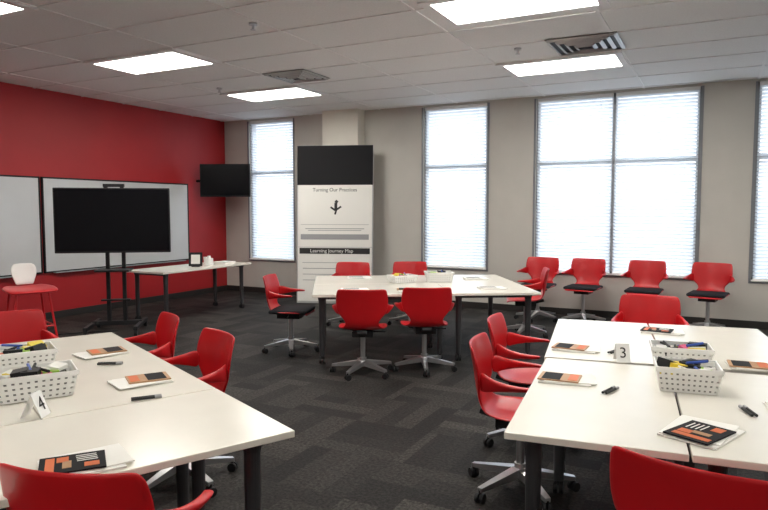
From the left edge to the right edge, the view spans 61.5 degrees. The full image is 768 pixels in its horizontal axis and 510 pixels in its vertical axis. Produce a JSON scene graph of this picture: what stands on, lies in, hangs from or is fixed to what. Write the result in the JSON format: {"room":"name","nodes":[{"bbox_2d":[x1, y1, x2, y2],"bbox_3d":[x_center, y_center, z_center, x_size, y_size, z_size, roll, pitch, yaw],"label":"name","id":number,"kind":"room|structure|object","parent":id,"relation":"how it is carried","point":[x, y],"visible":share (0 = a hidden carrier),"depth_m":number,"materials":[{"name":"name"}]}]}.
{"room":"classroom","nodes":[
{"label":"classroom","id":0,"kind":"room"},
{"bbox_2d":[0,82,226,312],"bbox_3d":[-6.123,-0.576,7.302,0.200,3.335,13.000,2,4,27],"label":"wall","id":1,"kind":"structure","parent":0,"point":[44,133],"depth_m":10.34,"materials":[{"name":"red paint"}]},
{"bbox_2d":[0,175,42,277],"bbox_3d":[-5.601,-0.335,8.019,0.084,1.406,2.920,2,4,27],"label":"whiteboard","id":2,"kind":"object","parent":1,"relation":"attached to","point":[20,202],"visible":0.98,"depth_m":9.03,"materials":[{"name":"white plastic"}]},
{"bbox_2d":[40,177,189,272],"bbox_3d":[-4.253,-0.517,10.625,0.084,1.406,2.900,2,4,27],"label":"whiteboard","id":3,"kind":"object","parent":1,"relation":"attached to","point":[179,201],"visible":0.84,"depth_m":10.33,"materials":[{"name":"white plastic"}]},
{"bbox_2d":[54,260,185,272],"bbox_3d":[-4.247,0.179,10.670,0.070,0.012,2.610,2,4,27],"label":"marker tray","id":4,"kind":"object","parent":3,"relation":"on","point":[115,265],"depth_m":10.44,"materials":[{"name":"silver metal"}]},
{"bbox_2d":[45,285,226,319],"bbox_3d":[-6.029,1.041,7.365,0.012,0.100,12.600,2,4,27],"label":"baseboard","id":5,"kind":"structure","parent":1,"relation":"attached to","point":[62,313],"depth_m":10.79,"materials":[{"name":"grey plastic"}]},
{"bbox_2d":[196,164,250,196],"bbox_3d":[-3.005,-1.368,11.868,1.096,0.600,0.268,1,4,14],"label":"wall-mounted television","id":6,"kind":"object","parent":1,"relation":"attached to","point":[216,180],"visible":1,"depth_m":11.82,"materials":[{"name":"black plastic"}]},
{"bbox_2d":[322,108,364,144],"bbox_3d":[-0.714,-0.865,11.449,0.720,3.335,0.250,2,4,27],"label":"column","id":7,"kind":"structure","parent":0,"point":[347,126],"depth_m":11.23,"materials":[{"name":"beige paint"}]},
{"bbox_2d":[0,0,767,121],"bbox_3d":[-0.125,-2.075,4.094,13.700,0.100,13.000,2,4,27],"label":"ceiling","id":8,"kind":"structure","parent":0,"point":[41,25],"depth_m":6.96,"materials":[{"name":"tile"}]},
{"bbox_2d":[0,2,20,13],"bbox_3d":[-3.780,-2.110,5.520,1.260,0.008,0.640,2,4,27],"label":"ceiling light panel","id":9,"kind":"object","parent":8,"relation":"in","point":[4,8],"visible":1,"depth_m":5.52,"materials":[{"name":"white plastic"}]},
{"bbox_2d":[83,48,222,75],"bbox_3d":[-2.711,-2.251,7.586,1.420,0.016,0.800,2,4,27],"label":"frame","id":10,"kind":"object","parent":8,"relation":"in","point":[93,63],"depth_m":7.45,"materials":[{"name":"white metal"}]},
{"bbox_2d":[97,52,211,73],"bbox_3d":[-2.711,-2.254,7.586,1.260,0.008,0.640,2,4,27],"label":"ceiling light panel","id":11,"kind":"object","parent":8,"relation":"in","point":[165,61],"visible":0.86,"depth_m":7.59,"materials":[{"name":"white plastic"}]},
{"bbox_2d":[219,85,328,102],"bbox_3d":[-1.643,-2.394,9.651,1.420,0.016,0.800,2,4,27],"label":"frame","id":12,"kind":"object","parent":8,"relation":"in","point":[289,87],"depth_m":9.51,"materials":[{"name":"white metal"}]},
{"bbox_2d":[230,88,318,100],"bbox_3d":[-1.643,-2.397,9.651,1.260,0.008,0.640,2,4,27],"label":"ceiling light panel","id":13,"kind":"object","parent":8,"relation":"in","point":[294,92],"visible":0.86,"depth_m":9.63,"materials":[{"name":"white plastic"}]},
{"bbox_2d":[263,69,329,83],"bbox_3d":[-1.130,-2.291,8.355,0.629,0.047,0.629,2,4,27],"label":"ceiling vent","id":14,"kind":"object","parent":8,"relation":"in","point":[300,75],"visible":1,"depth_m":8.25,"materials":[{"name":"silver metal"}]},
{"bbox_2d":[0,0,767,121],"bbox_3d":[-0.125,-2.023,4.097,13.300,0.012,12.600,2,4,27],"label":"grid","id":15,"kind":"object","parent":8,"relation":"attached to","point":[597,11],"depth_m":7.19,"materials":[{"name":"white metal"}]},
{"bbox_2d":[417,0,610,27],"bbox_3d":[1.091,-2.099,5.404,1.420,0.016,0.800,2,4,27],"label":"ceiling light panel","id":16,"kind":"object","parent":8,"relation":"in","point":[426,4],"depth_m":5.61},
{"bbox_2d":[431,0,597,23],"bbox_3d":[1.091,-2.102,5.403,1.260,0.008,0.640,2,4,27],"label":"ceiling light","id":17,"kind":"object","parent":8,"relation":"in","point":[462,11],"visible":1,"depth_m":5.49,"materials":[{"name":"white plastic"}]},
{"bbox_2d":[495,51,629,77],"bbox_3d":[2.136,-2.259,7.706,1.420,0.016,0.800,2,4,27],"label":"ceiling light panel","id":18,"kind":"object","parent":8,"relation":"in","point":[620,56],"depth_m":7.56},
{"bbox_2d":[505,55,621,75],"bbox_3d":[2.136,-2.262,7.706,1.260,0.008,0.640,2,4,27],"label":"ceiling light","id":19,"kind":"object","parent":8,"relation":"in","point":[610,60],"visible":0.93,"depth_m":7.69,"materials":[{"name":"white plastic"}]},
{"bbox_2d":[544,32,625,55],"bbox_3d":[2.110,-2.179,6.743,0.703,0.049,0.703,2,4,27],"label":"ceiling vent","id":20,"kind":"object","parent":8,"relation":"in","point":[611,41],"visible":1,"depth_m":6.66,"materials":[{"name":"silver metal"}]},
{"bbox_2d":[46,290,767,509],"bbox_3d":[-0.125,1.352,4.333,13.700,0.100,13.000,2,4,27],"label":"floor","id":21,"kind":"structure","parent":0,"point":[405,440],"depth_m":5.07,"materials":[{"name":"carpet"}]},
{"bbox_2d":[0,401,40,509],"bbox_3d":[-2.270,1.011,3.180,0.754,0.740,1.814,-3,5,-38],"label":"table","id":22,"kind":"object","parent":21,"relation":"on","point":[10,414],"visible":0.26,"depth_m":2.71,"materials":[{"name":"beige laminate"}]},
{"bbox_2d":[20,390,50,418],"bbox_3d":[-1.451,0.621,2.689,0.088,0.100,0.075,0,4,-1],"label":"tent card","id":23,"kind":"object","parent":22,"relation":"on","point":[36,398],"visible":1,"depth_m":2.68,"materials":[{"name":"white paper"}]},
{"bbox_2d":[0,360,78,404],"bbox_3d":[-1.626,0.579,3.002,0.352,0.140,0.248,-3,5,-33],"label":"basket","id":24,"kind":"object","parent":22,"relation":"on","point":[53,379],"visible":0.98,"depth_m":2.94,"materials":[{"name":"white plastic"}]},
{"bbox_2d":[0,309,58,343],"bbox_3d":[-2.585,0.858,4.521,0.642,0.861,0.631,-3,5,-38],"label":"swivel chair","id":25,"kind":"object","parent":21,"relation":"on","point":[16,326],"visible":0.22,"depth_m":4.77,"materials":[{"name":"red plastic"}]},
{"bbox_2d":[2,263,57,335],"bbox_3d":[-4.253,0.589,7.749,0.564,0.952,0.517,-4,5,-43],"label":"stool","id":26,"kind":"object","parent":21,"relation":"on","point":[22,273],"visible":0.83,"depth_m":7.79,"materials":[{"name":"red plastic"}]},
{"bbox_2d":[47,327,117,334],"bbox_3d":[-4.399,1.005,8.480,1.704,0.012,0.524,1,4,13],"label":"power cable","id":27,"kind":"object","parent":21,"relation":"on","point":[47,327],"visible":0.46,"depth_m":8.44,"materials":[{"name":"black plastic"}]},
{"bbox_2d":[0,463,213,509],"bbox_3d":[-0.884,1.023,2.151,0.633,0.861,0.646,1,4,10],"label":"swivel chair","id":28,"kind":"object","parent":21,"relation":"on","point":[24,488],"visible":0.98,"depth_m":1.84,"materials":[{"name":"red plastic"}]},
{"bbox_2d":[0,332,215,507],"bbox_3d":[-1.668,0.979,3.643,0.754,0.740,1.814,-3,5,-38],"label":"table","id":29,"kind":"object","parent":21,"relation":"on","point":[92,391],"visible":0.29,"depth_m":3.27,"materials":[{"name":"beige laminate"}]},
{"bbox_2d":[0,340,57,367],"bbox_3d":[-1.951,0.548,3.462,0.332,0.142,0.248,-3,5,-35],"label":"basket","id":30,"kind":"object","parent":29,"relation":"on","point":[31,352],"visible":0.8,"depth_m":3.42,"materials":[{"name":"white plastic"}]},
{"bbox_2d":[72,346,128,359],"bbox_3d":[-1.686,0.583,3.851,0.286,0.018,0.223,-3,5,-40],"label":"booklet","id":31,"kind":"object","parent":29,"relation":"on","point":[117,350],"visible":1,"depth_m":3.83,"materials":[{"name":"white paper"}]},
{"bbox_2d":[103,346,122,351],"bbox_3d":[-1.641,0.570,3.912,0.090,0.001,0.135,-3,5,-36],"label":"picture","id":32,"kind":"object","parent":31,"relation":"on","point":[117,348],"depth_m":3.90,"materials":[{"name":"black paper"}]},
{"bbox_2d":[97,361,122,364],"bbox_3d":[-1.525,0.603,3.595,0.130,0.014,0.032,0,4,-7],"label":"pens","id":33,"kind":"object","parent":29,"relation":"on","point":[117,362],"visible":1,"depth_m":3.59,"materials":[{"name":"black plastic"}]},
{"bbox_2d":[107,371,173,389],"bbox_3d":[-1.213,0.626,3.225,0.286,0.018,0.223,-3,5,-34],"label":"booklet","id":34,"kind":"object","parent":29,"relation":"on","point":[132,381],"visible":1,"depth_m":3.21,"materials":[{"name":"white paper"}]},
{"bbox_2d":[144,372,166,379],"bbox_3d":[-1.161,0.614,3.280,0.090,0.001,0.135,-2,5,-29],"label":"picture","id":35,"kind":"object","parent":34,"relation":"on","point":[158,375],"depth_m":3.27,"materials":[{"name":"black paper"}]},
{"bbox_2d":[131,394,161,400],"bbox_3d":[-1.080,0.648,2.939,0.130,0.014,0.032,-2,4,-24],"label":"pens","id":36,"kind":"object","parent":29,"relation":"on","point":[155,396],"visible":1,"depth_m":2.93,"materials":[{"name":"black plastic"}]},
{"bbox_2d":[52,184,170,335],"bbox_3d":[-3.523,0.042,8.459,1.420,1.939,0.780,-1,4,-11],"label":"television","id":37,"kind":"object","parent":21,"relation":"on","point":[106,220],"visible":0.98,"depth_m":8.36,"materials":[{"name":"black plastic"}]},
{"bbox_2d":[94,268,133,300],"bbox_3d":[-3.512,0.394,8.424,0.420,0.422,0.320,-1,4,-11],"label":"shelf","id":38,"kind":"object","parent":37,"relation":"attached to","point":[108,280],"depth_m":8.49,"materials":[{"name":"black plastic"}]},
{"bbox_2d":[0,389,294,509],"bbox_3d":[-1.178,1.066,2.389,1.514,0.740,0.754,-3,5,-38],"label":"table","id":39,"kind":"object","parent":21,"relation":"on","point":[163,433],"visible":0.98,"depth_m":2.51,"materials":[{"name":"beige laminate"}]},
{"bbox_2d":[37,443,134,473],"bbox_3d":[-1.016,0.698,2.196,0.293,0.018,0.228,-2,5,-30],"label":"booklet","id":40,"kind":"object","parent":39,"relation":"on","point":[114,456],"visible":0.91,"depth_m":2.17,"materials":[{"name":"white paper"}]},
{"bbox_2d":[44,457,99,471],"bbox_3d":[-1.044,0.692,2.158,0.168,0.001,0.131,-2,5,-30],"label":"picture","id":41,"kind":"object","parent":40,"relation":"on","point":[52,464],"depth_m":2.14,"materials":[{"name":"orange"}]},
{"bbox_2d":[124,311,178,358],"bbox_3d":[-1.736,0.864,4.432,0.631,0.861,0.642,-3,5,-33],"label":"swivel chair","id":42,"kind":"object","parent":21,"relation":"on","point":[164,336],"visible":0.41,"depth_m":4.65,"materials":[{"name":"red plastic"}]},
{"bbox_2d":[129,261,250,319],"bbox_3d":[-2.942,0.541,9.930,0.754,0.740,1.894,2,4,27],"label":"table","id":43,"kind":"object","parent":21,"relation":"on","point":[164,271],"visible":0.88,"depth_m":9.39,"materials":[{"name":"beige laminate"}]},
{"bbox_2d":[189,252,201,266],"bbox_3d":[-2.854,0.068,9.807,0.200,0.218,0.126,-1,4,-8],"label":"picture frame","id":44,"kind":"object","parent":43,"relation":"on","point":[195,258],"visible":1,"depth_m":9.76,"materials":[{"name":"black plastic"}]},
{"bbox_2d":[205,256,213,264],"bbox_3d":[-2.755,0.081,10.173,0.140,0.140,0.140,0,4,4],"label":"timer","id":45,"kind":"object","parent":43,"relation":"on","point":[208,261],"visible":1,"depth_m":10.12,"materials":[{"name":"white plastic"}]},
{"bbox_2d":[147,327,237,497],"bbox_3d":[-1.175,0.908,3.796,0.642,0.861,0.630,-3,5,-38],"label":"swivel chair","id":46,"kind":"object","parent":21,"relation":"on","point":[213,355],"visible":0.44,"depth_m":3.94,"materials":[{"name":"red plastic"}]},
{"bbox_2d":[262,274,318,356],"bbox_3d":[-1.036,0.661,7.337,0.631,0.861,0.642,1,4,8],"label":"swivel chair","id":47,"kind":"object","parent":21,"relation":"on","point":[273,288],"visible":1,"depth_m":7.31,"materials":[{"name":"red plastic"}]},
{"bbox_2d":[268,305,314,314],"bbox_3d":[-1.041,0.622,7.335,0.430,0.042,0.450,1,4,8],"label":"seat cushion","id":48,"kind":"object","parent":47,"relation":"on","point":[274,309],"depth_m":7.22,"materials":[{"name":"black fabric"}]},
{"bbox_2d":[297,145,373,303],"bbox_3d":[-0.839,-0.519,11.040,1.320,2.698,0.186,0,4,7],"label":"poster board","id":49,"kind":"object","parent":21,"relation":"on","point":[335,183],"visible":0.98,"depth_m":11.02,"materials":[{"name":"white plastic"}]},
{"bbox_2d":[326,262,370,325],"bbox_3d":[-0.470,0.549,8.942,0.642,0.861,0.631,0,4,7],"label":"swivel chair","id":50,"kind":"object","parent":21,"relation":"on","point":[342,268],"visible":0.26,"depth_m":9.19,"materials":[{"name":"red plastic"}]},
{"bbox_2d":[330,289,393,380],"bbox_3d":[-0.220,0.731,6.330,0.633,0.861,0.646,0,4,0],"label":"swivel chair","id":51,"kind":"object","parent":21,"relation":"on","point":[361,311],"visible":1,"depth_m":6.08,"materials":[{"name":"red plastic"}]},
{"bbox_2d":[315,275,428,341],"bbox_3d":[-0.134,0.672,8.055,1.434,0.740,0.944,0,4,-5],"label":"table","id":52,"kind":"object","parent":21,"relation":"on","point":[381,279],"visible":0.25,"depth_m":7.90,"materials":[{"name":"beige laminate"}]},
{"bbox_2d":[347,276,370,278],"bbox_3d":[-0.312,0.283,8.153,0.318,0.018,0.248,0,4,-5],"label":"booklet","id":53,"kind":"object","parent":52,"relation":"on","point":[348,277],"visible":1,"depth_m":8.07,"materials":[{"name":"white paper"}]},
{"bbox_2d":[424,270,454,282],"bbox_3d":[0.660,0.248,7.764,0.332,0.142,0.248,0,4,-5],"label":"basket","id":54,"kind":"object","parent":52,"relation":"on","point":[437,276],"visible":1,"depth_m":7.66,"materials":[{"name":"white plastic"}]},
{"bbox_2d":[312,283,442,363],"bbox_3d":[-0.056,0.737,7.110,1.434,0.740,0.944,0,4,-5],"label":"table","id":55,"kind":"object","parent":21,"relation":"on","point":[323,292],"visible":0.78,"depth_m":6.83,"materials":[{"name":"beige laminate"}]},
{"bbox_2d":[341,288,368,289],"bbox_3d":[-0.311,0.368,6.932,0.318,0.018,0.248,0,4,-5],"label":"booklet","id":56,"kind":"object","parent":55,"relation":"on","point":[341,288],"visible":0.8,"depth_m":6.93,"materials":[{"name":"white paper"}]},
{"bbox_2d":[387,272,417,282],"bbox_3d":[0.216,0.268,7.678,0.312,0.110,0.208,-2,4,-28],"label":"basket","id":57,"kind":"object","parent":55,"relation":"on","point":[397,277],"visible":1,"depth_m":7.61,"materials":[{"name":"white plastic"}]},
{"bbox_2d":[387,261,426,327],"bbox_3d":[0.370,0.543,9.038,0.642,0.861,0.631,0,4,1],"label":"swivel chair","id":58,"kind":"object","parent":21,"relation":"on","point":[409,267],"visible":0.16,"depth_m":9.28,"materials":[{"name":"red plastic"}]},
{"bbox_2d":[392,287,456,376],"bbox_3d":[0.403,0.724,6.444,0.663,0.861,0.646,0,4,-3],"label":"swivel chair","id":59,"kind":"object","parent":21,"relation":"on","point":[426,308],"visible":1,"depth_m":6.23,"materials":[{"name":"red plastic"}]},
{"bbox_2d":[435,275,540,360],"bbox_3d":[1.096,0.698,7.680,0.944,0.740,1.894,0,4,-5],"label":"table","id":60,"kind":"object","parent":21,"relation":"on","point":[461,288],"visible":0.61,"depth_m":6.88,"materials":[{"name":"beige laminate"}]},
{"bbox_2d":[463,277,489,279],"bbox_3d":[1.150,0.288,8.073,0.318,0.018,0.248,0,4,-5],"label":"booklet","id":61,"kind":"object","parent":60,"relation":"on","point":[465,278],"visible":1,"depth_m":7.97,"materials":[{"name":"white paper"}]},
{"bbox_2d":[476,286,507,289],"bbox_3d":[1.182,0.358,7.075,0.318,0.018,0.248,0,4,-5],"label":"booklet","id":62,"kind":"object","parent":60,"relation":"on","point":[478,287],"visible":1,"depth_m":7.01,"materials":[{"name":"white paper"}]},
{"bbox_2d":[468,332,579,509],"bbox_3d":[0.787,0.915,3.689,0.651,0.861,0.633,1,4,19],"label":"swivel chair","id":63,"kind":"object","parent":21,"relation":"on","point":[501,408],"visible":0.82,"depth_m":3.68,"materials":[{"name":"red plastic"}]},
{"bbox_2d":[506,267,549,337],"bbox_3d":[1.790,0.595,8.290,0.631,0.861,0.642,1,4,9],"label":"swivel chair","id":64,"kind":"object","parent":21,"relation":"on","point":[537,283],"visible":0.73,"depth_m":8.22,"materials":[{"name":"red plastic"}]},
{"bbox_2d":[483,312,577,448],"bbox_3d":[1.027,0.864,4.428,0.631,0.861,0.642,1,4,20],"label":"swivel chair","id":65,"kind":"object","parent":21,"relation":"on","point":[500,338],"visible":0.6,"depth_m":4.47,"materials":[{"name":"red plastic"}]},
{"bbox_2d":[514,257,558,322],"bbox_3d":[2.232,0.498,9.400,0.642,0.901,0.631,2,5,30],"label":"swivel chair","id":66,"kind":"object","parent":21,"relation":"on","point":[534,267],"visible":0.75,"depth_m":9.54,"materials":[{"name":"red plastic"}]},
{"bbox_2d":[521,283,556,288],"bbox_3d":[2.235,0.438,9.399,0.450,0.042,0.430,2,5,30],"label":"seat cushion","id":67,"kind":"object","parent":66,"relation":"on","point":[549,285],"depth_m":9.29,"materials":[{"name":"black fabric"}]},
{"bbox_2d":[562,258,605,320],"bbox_3d":[2.842,0.515,9.153,0.632,0.901,0.650,3,5,33],"label":"swivel chair","id":68,"kind":"object","parent":21,"relation":"on","point":[588,272],"visible":0.93,"depth_m":9.27,"materials":[{"name":"red plastic"}]},
{"bbox_2d":[563,284,602,290],"bbox_3d":[2.816,0.456,9.134,0.450,0.042,0.430,3,5,33],"label":"seat cushion","id":69,"kind":"object","parent":68,"relation":"on","point":[572,287],"depth_m":9.04,"materials":[{"name":"black fabric"}]},
{"bbox_2d":[504,358,688,509],"bbox_3d":[1.011,1.020,3.049,0.654,0.740,1.354,2,4,21],"label":"table","id":70,"kind":"object","parent":21,"relation":"on","point":[631,416],"visible":0.73,"depth_m":2.72,"materials":[{"name":"beige laminate"}]},
{"bbox_2d":[537,371,596,386],"bbox_3d":[0.933,0.623,3.277,0.286,0.018,0.223,1,4,19],"label":"booklet","id":71,"kind":"object","parent":70,"relation":"on","point":[574,379],"visible":1,"depth_m":3.23,"materials":[{"name":"white paper"}]},
{"bbox_2d":[541,372,563,379],"bbox_3d":[0.857,0.613,3.284,0.090,0.001,0.135,2,4,24],"label":"picture","id":72,"kind":"object","parent":71,"relation":"on","point":[544,375],"depth_m":3.27,"materials":[{"name":"black paper"}]},
{"bbox_2d":[601,386,618,393],"bbox_3d":[1.073,0.640,3.062,0.032,0.014,0.130,4,5,43],"label":"pens","id":73,"kind":"object","parent":70,"relation":"on","point":[612,388],"visible":1,"depth_m":3.05,"materials":[{"name":"black plastic"}]},
{"bbox_2d":[653,356,724,395],"bbox_3d":[1.462,0.571,3.119,0.292,0.142,0.228,1,4,19],"label":"basket","id":74,"kind":"object","parent":70,"relation":"on","point":[682,375],"visible":1,"depth_m":3.04,"materials":[{"name":"white plastic"}]},
{"bbox_2d":[544,319,653,472],"bbox_3d":[1.474,0.927,4.388,0.654,0.740,1.394,1,4,18],"label":"table","id":75,"kind":"object","parent":21,"relation":"on","point":[605,334],"visible":0.3,"depth_m":4.30,"materials":[{"name":"beige laminate"}]},
{"bbox_2d":[551,342,599,353],"bbox_3d":[1.198,0.572,4.004,0.286,0.018,0.223,2,4,24],"label":"booklet","id":76,"kind":"object","parent":75,"relation":"on","point":[579,348],"visible":1,"depth_m":3.96,"materials":[{"name":"white paper"}]},
{"bbox_2d":[555,343,573,347],"bbox_3d":[1.123,0.562,4.018,0.090,0.001,0.135,2,5,29],"label":"picture","id":77,"kind":"object","parent":76,"relation":"on","point":[558,345],"depth_m":4.01,"materials":[{"name":"black paper"}]},
{"bbox_2d":[613,343,630,362],"bbox_3d":[1.352,0.552,3.671,0.075,0.100,0.088,1,4,7],"label":"tent card","id":78,"kind":"object","parent":75,"relation":"on","point":[622,350],"visible":1,"depth_m":3.65,"materials":[{"name":"white paper"}]},
{"bbox_2d":[620,260,668,294],"bbox_3d":[3.533,0.539,8.808,0.637,0.901,0.643,2,5,30],"label":"swivel chair","id":79,"kind":"object","parent":21,"relation":"on","point":[646,275],"visible":0.87,"depth_m":8.95,"materials":[{"name":"red plastic"}]},
{"bbox_2d":[624,287,663,294],"bbox_3d":[3.528,0.482,8.767,0.450,0.042,0.430,2,5,30],"label":"seat cushion","id":80,"kind":"object","parent":79,"relation":"on","point":[631,290],"depth_m":8.65,"materials":[{"name":"black fabric"}]},
{"bbox_2d":[611,294,688,397],"bbox_3d":[2.206,0.797,5.384,0.642,0.861,0.631,2,4,22],"label":"swivel chair","id":81,"kind":"object","parent":21,"relation":"on","point":[634,308],"visible":0.34,"depth_m":5.62,"materials":[{"name":"red plastic"}]},
{"bbox_2d":[610,446,767,509],"bbox_3d":[1.071,1.023,2.139,0.642,0.861,0.631,3,5,40],"label":"swivel chair","id":82,"kind":"object","parent":21,"relation":"on","point":[638,481],"visible":1,"depth_m":1.90,"materials":[{"name":"red plastic"}]},
{"bbox_2d":[648,323,767,464],"bbox_3d":[2.142,0.942,4.167,0.734,0.740,1.394,1,4,18],"label":"table","id":83,"kind":"object","parent":21,"relation":"on","point":[742,344],"visible":0.21,"depth_m":4.27,"materials":[{"name":"beige laminate"}]},
{"bbox_2d":[640,326,684,335],"bbox_3d":[1.970,0.533,4.560,0.286,0.018,0.223,2,4,27],"label":"booklet","id":84,"kind":"object","parent":83,"relation":"on","point":[652,330],"visible":1,"depth_m":4.52,"materials":[{"name":"white paper"}]},
{"bbox_2d":[649,339,714,365],"bbox_3d":[1.628,0.540,3.550,0.312,0.140,0.208,1,4,19],"label":"basket","id":85,"kind":"object","parent":83,"relation":"on","point":[661,348],"visible":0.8,"depth_m":3.48,"materials":[{"name":"white plastic"}]},
{"bbox_2d":[725,360,767,371],"bbox_3d":[2.037,0.604,3.540,0.286,0.018,0.223,1,4,18],"label":"booklet","id":86,"kind":"object","parent":83,"relation":"on","point":[757,366],"visible":1,"depth_m":3.50,"materials":[{"name":"white"}]},
{"bbox_2d":[731,360,751,366],"bbox_3d":[1.960,0.595,3.546,0.090,0.001,0.135,2,4,23],"label":"picture","id":87,"kind":"object","parent":86,"relation":"on","point":[734,363],"depth_m":3.54,"materials":[{"name":"black paper"}]},
{"bbox_2d":[683,262,734,326],"bbox_3d":[4.210,0.569,8.381,0.648,0.901,0.642,3,5,36],"label":"swivel chair","id":88,"kind":"object","parent":21,"relation":"on","point":[711,279],"visible":0.92,"depth_m":8.51,"materials":[{"name":"red plastic"}]},
{"bbox_2d":[686,290,729,298],"bbox_3d":[4.206,0.509,8.385,0.450,0.042,0.430,3,5,36],"label":"seat cushion","id":89,"kind":"object","parent":88,"relation":"on","point":[700,294],"depth_m":8.29,"materials":[{"name":"black fabric"}]},
{"bbox_2d":[675,372,767,474],"bbox_3d":[1.659,1.038,2.803,0.714,0.740,1.354,2,4,21],"label":"table","id":90,"kind":"object","parent":21,"relation":"on","point":[749,451],"visible":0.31,"depth_m":2.70,"materials":[{"name":"beige laminate"}]},
{"bbox_2d":[657,415,745,449],"bbox_3d":[1.220,0.676,2.504,0.318,0.018,0.248,-4,5,-41],"label":"booklet","id":91,"kind":"object","parent":90,"relation":"on","point":[710,434],"visible":1,"depth_m":2.46,"materials":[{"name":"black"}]},
{"bbox_2d":[671,428,725,441],"bbox_3d":[1.198,0.671,2.457,0.182,0.001,0.142,-4,5,-41],"label":"picture","id":92,"kind":"object","parent":91,"relation":"on","point":[681,434],"depth_m":2.43,"materials":[{"name":"orange paper"}]},
{"bbox_2d":[738,405,757,416],"bbox_3d":[1.547,0.662,2.745,0.032,0.014,0.130,1,4,8],"label":"pens","id":93,"kind":"object","parent":90,"relation":"on","point":[745,408],"visible":1,"depth_m":2.73,"materials":[{"name":"black plastic"}]},
{"bbox_2d":[224,78,767,321],"bbox_3d":[2.820,-0.758,9.904,13.300,3.335,0.240,2,4,27],"label":"wall","id":94,"kind":"structure","parent":0,"point":[395,134],"depth_m":10.16,"materials":[{"name":"beige paint"}]},
{"bbox_2d":[251,128,273,255],"bbox_3d":[-2.103,-1.237,12.396,1.040,2.665,0.080,2,4,27],"label":"window","id":95,"kind":"structure","parent":94,"relation":"in","point":[254,128],"depth_m":12.61,"materials":[{"name":"grey"}]},
{"bbox_2d":[250,118,293,259],"bbox_3d":[-2.133,-1.238,12.338,1.000,2.645,0.050,2,4,27],"label":"blind","id":96,"kind":"object","parent":95,"relation":"attached to","point":[278,123],"visible":0.99,"depth_m":12.33,"materials":[{"name":"plastic"}]},
{"bbox_2d":[247,118,295,262],"bbox_3d":[-2.151,-1.213,12.305,1.100,2.690,0.012,2,4,27],"label":"window frame","id":97,"kind":"structure","parent":94,"relation":"attached to","point":[294,261],"depth_m":12.15,"materials":[{"name":"grey"}]},
{"bbox_2d":[421,102,489,271],"bbox_3d":[1.155,-1.094,10.603,1.180,2.690,0.012,2,4,27],"label":"window frame","id":98,"kind":"structure","parent":94,"relation":"attached to","point":[488,146],"depth_m":10.54,"materials":[{"name":"grey"}]},
{"bbox_2d":[424,108,487,264],"bbox_3d":[1.202,-1.118,10.694,1.120,2.665,0.080,2,4,27],"label":"window","id":99,"kind":"structure","parent":94,"relation":"in","point":[486,108],"depth_m":10.77,"materials":[{"name":"grey"}]},
{"bbox_2d":[425,103,487,267],"bbox_3d":[1.173,-1.119,10.636,1.080,2.645,0.050,2,4,27],"label":"blind","id":100,"kind":"object","parent":99,"relation":"attached to","point":[446,204],"visible":0.99,"depth_m":10.63,"materials":[{"name":"plastic"}]},
{"bbox_2d":[427,266,485,269],"bbox_3d":[1.170,0.207,10.723,1.116,0.016,0.130,2,4,27],"label":"window sill","id":101,"kind":"structure","parent":94,"relation":"attached to","point":[427,266],"depth_m":10.63,"materials":[{"name":"white plastic"}]},
{"bbox_2d":[227,285,767,328],"bbox_3d":[2.705,0.872,9.794,13.300,0.100,0.262,2,4,27],"label":"baseboard","id":102,"kind":"structure","parent":94,"relation":"attached to","point":[509,307],"depth_m":9.89,"materials":[{"name":"grey plastic"}]},
{"bbox_2d":[535,86,701,273],"bbox_3d":[3.397,-1.040,9.563,2.280,2.665,0.080,2,4,27],"label":"window","id":103,"kind":"structure","parent":94,"relation":"in","point":[613,164],"depth_m":9.51,"materials":[{"name":"grey"}]},
{"bbox_2d":[536,93,613,273],"bbox_3d":[2.862,-1.059,9.766,1.102,2.645,0.050,2,4,27],"label":"blind","id":104,"kind":"object","parent":103,"relation":"attached to","point":[600,98],"visible":0.9,"depth_m":9.75,"materials":[{"name":"plastic"}]},
{"bbox_2d":[612,86,700,276],"bbox_3d":[3.873,-1.022,9.245,1.102,2.645,0.050,2,4,27],"label":"blind","id":105,"kind":"object","parent":103,"relation":"attached to","point":[694,91],"visible":0.9,"depth_m":9.22,"materials":[{"name":"plastic"}]},
{"bbox_2d":[532,85,704,280],"bbox_3d":[3.349,-1.016,9.473,2.340,2.690,0.012,2,4,27],"label":"window frame","id":106,"kind":"structure","parent":94,"relation":"attached to","point":[703,87],"depth_m":9.02,"materials":[{"name":"grey metal"}]},
{"bbox_2d":[751,82,761,279],"bbox_3d":[6.019,-0.946,8.214,2.280,2.665,0.080,2,4,27],"label":"window","id":107,"kind":"structure","parent":94,"relation":"in","point":[758,118],"depth_m":8.70,"materials":[{"name":"grey"}]},
{"bbox_2d":[752,81,767,280],"bbox_3d":[5.483,-0.965,8.416,1.102,2.645,0.050,2,4,27],"label":"blind","id":108,"kind":"object","parent":107,"relation":"attached to","point":[763,142],"visible":1,"depth_m":8.64,"materials":[{"name":"plastic"}]},
{"bbox_2d":[748,81,767,283],"bbox_3d":[5.971,-0.922,8.123,2.340,2.690,0.012,2,4,27],"label":"window frame","id":109,"kind":"structure","parent":94,"relation":"attached to","point":[757,82],"depth_m":8.65,"materials":[{"name":"grey metal"}]},
{"label":"outside","id":110,"kind":"structure","parent":0,"visible":0},
{"bbox_2d":[258,235,767,275],"bbox_3d":[9.689,0.288,23.209,60.000,0.200,29.000,2,4,27],"label":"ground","id":111,"kind":"structure","parent":110,"point":[269,235],"depth_m":27.76,"materials":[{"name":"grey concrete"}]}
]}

